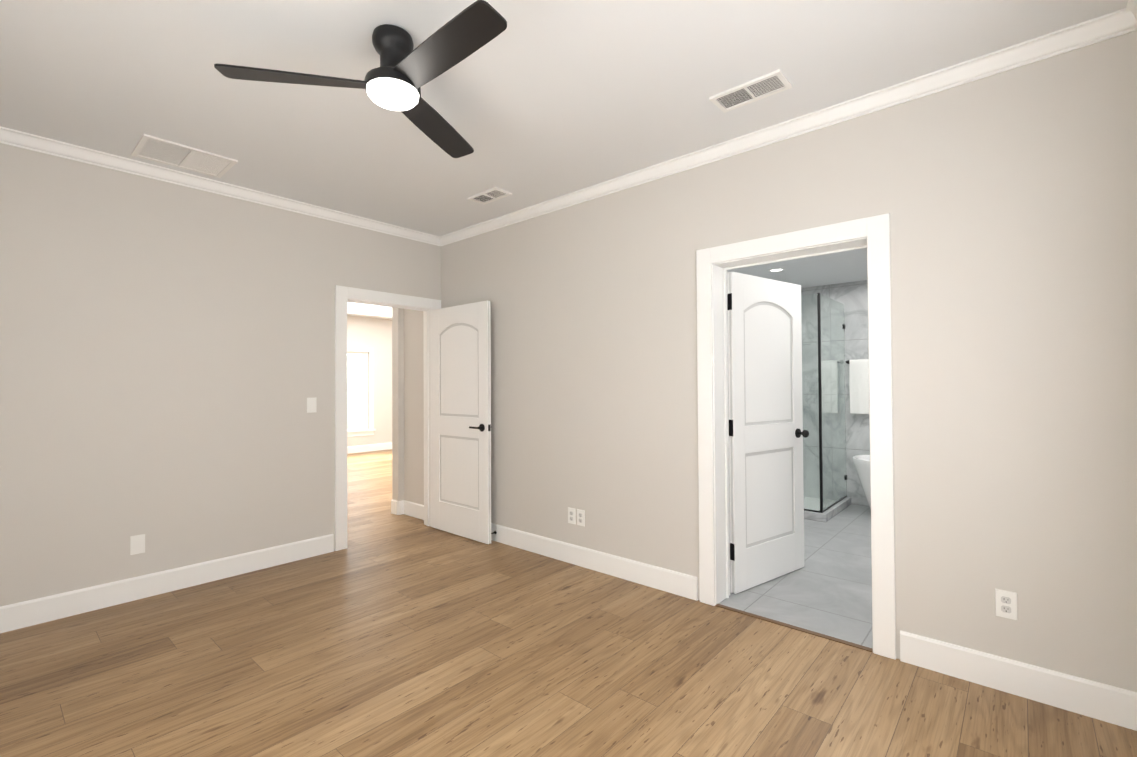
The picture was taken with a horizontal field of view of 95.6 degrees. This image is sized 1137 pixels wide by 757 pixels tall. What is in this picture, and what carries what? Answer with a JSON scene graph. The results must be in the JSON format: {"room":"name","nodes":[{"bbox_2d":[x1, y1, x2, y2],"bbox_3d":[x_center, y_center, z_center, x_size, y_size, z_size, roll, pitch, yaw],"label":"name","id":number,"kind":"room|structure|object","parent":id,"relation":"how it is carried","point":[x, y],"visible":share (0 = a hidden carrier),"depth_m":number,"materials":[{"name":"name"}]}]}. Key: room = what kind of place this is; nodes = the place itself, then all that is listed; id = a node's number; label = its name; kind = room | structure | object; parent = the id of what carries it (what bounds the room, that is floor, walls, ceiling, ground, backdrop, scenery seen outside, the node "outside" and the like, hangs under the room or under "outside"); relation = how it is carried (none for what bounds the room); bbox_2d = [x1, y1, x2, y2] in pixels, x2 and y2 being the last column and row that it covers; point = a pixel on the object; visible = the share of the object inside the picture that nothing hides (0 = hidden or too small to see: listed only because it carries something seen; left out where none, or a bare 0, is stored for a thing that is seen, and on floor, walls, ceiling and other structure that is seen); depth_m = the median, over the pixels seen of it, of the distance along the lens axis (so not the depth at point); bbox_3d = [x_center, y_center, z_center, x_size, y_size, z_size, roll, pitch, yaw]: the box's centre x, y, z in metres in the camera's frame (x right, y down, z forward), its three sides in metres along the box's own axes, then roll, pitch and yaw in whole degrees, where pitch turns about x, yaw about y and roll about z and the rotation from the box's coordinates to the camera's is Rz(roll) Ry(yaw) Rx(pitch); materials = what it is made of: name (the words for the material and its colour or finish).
{"room":"empty bedroom","nodes":[
{"label":"empty bedroom","id":0,"kind":"room"},
{"bbox_2d":[0,143,440,606],"bbox_3d":[-2.506,0.015,3.571,0.120,2.740,3.760,-1,-1,41],"label":"wall","id":1,"kind":"structure","parent":0,"point":[167,359],"depth_m":3.33,"materials":[{"name":"white paint"}]},
{"bbox_2d":[130,534,144,554],"bbox_3d":[-2.705,1.041,3.238,0.007,0.117,0.072,-1,-1,41],"label":"outlet","id":2,"kind":"object","parent":1,"relation":"attached to","point":[137,544],"visible":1,"depth_m":3.23,"materials":[{"name":"white plastic"}]},
{"bbox_2d":[0,534,333,632],"bbox_3d":[-2.739,1.311,3.177,0.015,0.140,2.575,-1,-1,41],"label":"baseboard","id":3,"kind":"structure","parent":1,"relation":"attached to","point":[19,615],"depth_m":3.27,"materials":[{"name":"white paint"}]},
{"bbox_2d":[0,126,439,244],"bbox_3d":[-2.413,-1.319,3.573,0.054,0.074,3.510,-1,-1,41],"label":"crown molding","id":4,"kind":"structure","parent":1,"relation":"attached to","point":[8,136],"depth_m":3.44,"materials":[{"name":"white paint"}]},
{"bbox_2d":[307,397,316,412],"bbox_3d":[-2.015,0.208,4.044,0.012,0.117,0.072,-1,-1,41],"label":"light switch","id":5,"kind":"object","parent":1,"relation":"attached to","point":[311,405],"visible":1,"depth_m":4.04,"materials":[{"name":"white plastic"}]},
{"bbox_2d":[335,285,440,550],"bbox_3d":[-1.603,0.320,4.593,0.158,2.145,1.010,-1,-1,41],"label":"door frame","id":6,"kind":"structure","parent":1,"relation":"attached to","point":[344,295],"depth_m":4.23,"materials":[{"name":"white paint"}]},
{"bbox_2d":[431,300,491,543],"bbox_3d":[-0.965,0.368,4.574,0.812,2.030,0.148,-1,-1,41],"label":"hall door","id":7,"kind":"structure","parent":1,"relation":"in","point":[461,413],"depth_m":4.53,"materials":[{"name":"white paint"}]},
{"bbox_2d":[347,315,391,446],"bbox_3d":[-5.463,0.107,9.069,0.120,2.740,8.040,-1,-1,41],"label":"wall","id":8,"kind":"structure","parent":0,"point":[374,333],"depth_m":10.71,"materials":[{"name":"white paint"}]},
{"bbox_2d":[347,346,375,436],"bbox_3d":[-4.418,0.261,10.187,0.140,1.790,1.220,-1,-1,41],"label":"window","id":9,"kind":"structure","parent":8,"relation":"in","point":[357,392],"depth_m":10.46,"materials":[{"name":"white glass"}]},
{"bbox_2d":[347,442,391,453],"bbox_3d":[-5.404,1.406,9.006,0.015,0.140,7.800,-1,-1,41],"label":"baseboard","id":10,"kind":"structure","parent":8,"relation":"attached to","point":[382,446],"depth_m":10.51,"materials":[{"name":"white paint"}]},
{"bbox_2d":[392,307,403,500],"bbox_3d":[-0.357,0.048,7.018,0.120,2.740,4.385,-1,-1,41],"label":"wall","id":11,"kind":"structure","parent":0,"point":[397,404],"depth_m":5.36,"materials":[{"name":"white paint"}]},
{"bbox_2d":[391,500,399,513],"bbox_3d":[-0.445,1.349,6.994,0.015,0.140,4.280,-1,-1,41],"label":"baseboard","id":12,"kind":"structure","parent":11,"relation":"attached to","point":[395,505],"depth_m":5.32,"materials":[{"name":"white paint"}]},
{"bbox_2d":[0,0,1127,319],"bbox_3d":[-1.563,-1.383,5.629,10.720,0.100,8.080,-1,-1,41],"label":"ceiling","id":13,"kind":"structure","parent":0,"point":[534,102],"depth_m":2.39,"materials":[{"name":"white paint"}]},
{"bbox_2d":[131,134,237,177],"bbox_3d":[-2.356,-1.357,3.172,0.370,0.011,0.460,-1,-1,41],"label":"ceiling vent","id":14,"kind":"object","parent":13,"relation":"in","point":[159,150],"visible":1,"depth_m":3.15,"materials":[{"name":"white metal"}]},
{"bbox_2d":[214,0,506,157],"bbox_3d":[-0.611,-1.249,2.038,1.060,0.278,1.112,-1,-1,41],"label":"ceiling fan","id":15,"kind":"object","parent":13,"relation":"hanging from","point":[400,76],"visible":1,"depth_m":1.99,"materials":[{"name":"black metal"}]},
{"bbox_2d":[467,187,511,204],"bbox_3d":[-0.589,-1.358,3.842,0.320,0.011,0.160,-1,-1,41],"label":"ceiling vent","id":16,"kind":"object","parent":13,"relation":"in","point":[489,195],"visible":0.98,"depth_m":3.83,"materials":[{"name":"white metal"}]},
{"bbox_2d":[709,69,791,112],"bbox_3d":[0.879,-1.385,2.499,0.340,0.011,0.170,-1,-1,41],"label":"ceiling vent","id":17,"kind":"object","parent":13,"relation":"in","point":[764,86],"visible":1,"depth_m":2.49,"materials":[{"name":"white metal"}]},
{"bbox_2d":[0,449,1136,756],"bbox_3d":[-1.545,1.456,5.591,10.720,0.100,8.080,-1,-1,41],"label":"floor","id":18,"kind":"structure","parent":0,"point":[424,641],"depth_m":2.39,"materials":[{"name":"brown wood"}]},
{"bbox_2d":[715,604,872,651],"bbox_3d":[1.195,1.349,2.817,0.820,0.005,0.032,-1,-1,41],"label":"trim","id":19,"kind":"structure","parent":18,"relation":"on","point":[800,629],"depth_m":2.78,"materials":[{"name":"brown wood"}]},
{"bbox_2d":[853,455,870,509],"bbox_3d":[3.503,1.073,4.754,1.560,0.582,0.750,-1,-1,41],"label":"freestanding tub","id":20,"kind":"object","parent":18,"relation":"on","point":[862,464],"visible":0.04,"depth_m":5.04,"materials":[{"name":"white ceramic"}]},
{"bbox_2d":[727,290,729,503],"bbox_3d":[1.351,0.162,5.080,0.120,2.440,3.200,-1,-1,41],"label":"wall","id":21,"kind":"structure","parent":0,"point":[728,406],"depth_m":5.33,"materials":[{"name":"paint"}]},
{"bbox_2d":[804,510,813,520],"bbox_3d":[2.121,1.342,5.274,0.750,0.075,0.103,-1,-1,41],"label":"trim","id":22,"kind":"structure","parent":21,"relation":"attached to","point":[809,515],"depth_m":5.02,"materials":[{"name":"stone"}]},
{"bbox_2d":[801,293,846,512],"bbox_3d":[2.434,0.241,5.595,0.818,2.129,0.991,-1,-1,41],"label":"shower enclosure","id":23,"kind":"object","parent":22,"relation":"on","point":[824,406],"visible":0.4,"depth_m":5.10,"materials":[{"name":"clear glass"}]},
{"bbox_2d":[404,30,1136,691],"bbox_3d":[0.352,-0.001,3.696,5.330,2.740,0.200,-1,-1,41],"label":"wall","id":24,"kind":"structure","parent":0,"point":[1006,200],"depth_m":2.38,"materials":[{"name":"white paint"}]},
{"bbox_2d":[400,500,423,519],"bbox_3d":[-1.515,1.330,5.173,0.540,0.140,0.030,-1,-1,41],"label":"baseboard","id":25,"kind":"structure","parent":24,"relation":"attached to","point":[412,509],"depth_m":5.23,"materials":[{"name":"white paint"}]},
{"bbox_2d":[568,507,575,524],"bbox_3d":[0.023,1.023,3.839,0.072,0.117,0.007,-1,-1,41],"label":"electrical outlet","id":26,"kind":"object","parent":24,"relation":"attached to","point":[571,515],"visible":1,"depth_m":3.83,"materials":[{"name":"white plastic"}]},
{"bbox_2d":[577,509,584,526],"bbox_3d":[0.089,1.022,3.781,0.072,0.117,0.007,-1,-1,41],"label":"electrical outlet","id":27,"kind":"object","parent":24,"relation":"attached to","point":[580,517],"visible":1,"depth_m":3.77,"materials":[{"name":"white plastic"}]},
{"bbox_2d":[491,523,697,600],"bbox_3d":[-0.213,1.307,4.040,2.672,0.140,0.015,-1,-1,41],"label":"baseboard","id":28,"kind":"structure","parent":24,"relation":"attached to","point":[677,583],"depth_m":3.63,"materials":[{"name":"white paint"}]},
{"bbox_2d":[727,271,808,593],"bbox_3d":[1.347,0.339,3.494,0.836,2.030,0.197,0,-1,-36],"label":"bathroom door","id":29,"kind":"structure","parent":24,"relation":"in","point":[767,433],"depth_m":3.46,"materials":[{"name":"white paint"}]},
{"bbox_2d":[436,10,1136,245],"bbox_3d":[0.463,-1.339,3.441,4.550,0.074,0.054,-1,-1,41],"label":"crown molding","id":30,"kind":"structure","parent":24,"relation":"attached to","point":[1096,30],"depth_m":2.61,"materials":[{"name":"white paint"}]},
{"bbox_2d":[696,213,895,659],"bbox_3d":[1.246,0.280,2.897,1.020,2.145,0.220,-1,-1,41],"label":"door frame","id":31,"kind":"structure","parent":24,"relation":"attached to","point":[871,234],"depth_m":2.83,"materials":[{"name":"white paint"}]},
{"bbox_2d":[995,589,1016,619],"bbox_3d":[1.876,0.969,2.211,0.072,0.117,0.007,-1,-1,41],"label":"electrical outlet","id":32,"kind":"object","parent":24,"relation":"attached to","point":[1005,604],"visible":1,"depth_m":2.21,"materials":[{"name":"white plastic"}]},
{"bbox_2d":[900,630,1136,730],"bbox_3d":[1.885,1.269,2.197,0.802,0.140,0.015,-1,-1,41],"label":"baseboard","id":33,"kind":"structure","parent":24,"relation":"attached to","point":[1098,700],"depth_m":2.16,"materials":[{"name":"white paint"}]},
{"bbox_2d":[1120,0,1136,34],"bbox_3d":[0.965,-1.380,0.607,0.054,0.074,3.510,-1,-1,41],"label":"crown molding","id":34,"kind":"structure","parent":24,"relation":"attached to","point":[1128,15],"depth_m":1.97,"materials":[{"name":"white paint"}]},
{"bbox_2d":[727,248,867,287],"bbox_3d":[2.378,-1.126,4.269,2.770,0.100,3.320,-1,-1,41],"label":"ceiling","id":35,"kind":"structure","parent":0,"point":[835,268],"depth_m":5.05,"materials":[{"name":"white paint"}]},
{"bbox_2d":[768,268,785,271],"bbox_3d":[2.028,-1.058,5.028,0.164,0.009,0.164,-1,-1,41],"label":"recessed light","id":36,"kind":"object","parent":35,"relation":"in","point":[776,269],"visible":0.98,"depth_m":5.01,"materials":[{"name":"white paint"}]},
{"bbox_2d":[801,280,869,505],"bbox_3d":[3.442,0.154,5.454,2.770,2.440,0.120,-1,-1,41],"label":"wall","id":37,"kind":"structure","parent":0,"point":[852,297],"depth_m":5.65,"materials":[{"name":"tile"}]},
{"bbox_2d":[814,497,850,521],"bbox_3d":[2.741,1.339,5.321,0.100,0.075,0.990,-1,-1,41],"label":"trim","id":38,"kind":"structure","parent":37,"relation":"attached to","point":[833,511],"depth_m":5.12,"materials":[{"name":"stone"}]},
{"bbox_2d":[846,359,868,413],"bbox_3d":[3.159,0.086,5.565,0.302,0.582,0.089,-1,-1,41],"label":"towel","id":39,"kind":"object","parent":37,"relation":"attached to","point":[859,383],"visible":0.71,"depth_m":5.54,"materials":[{"name":"white fabric"}]}
]}

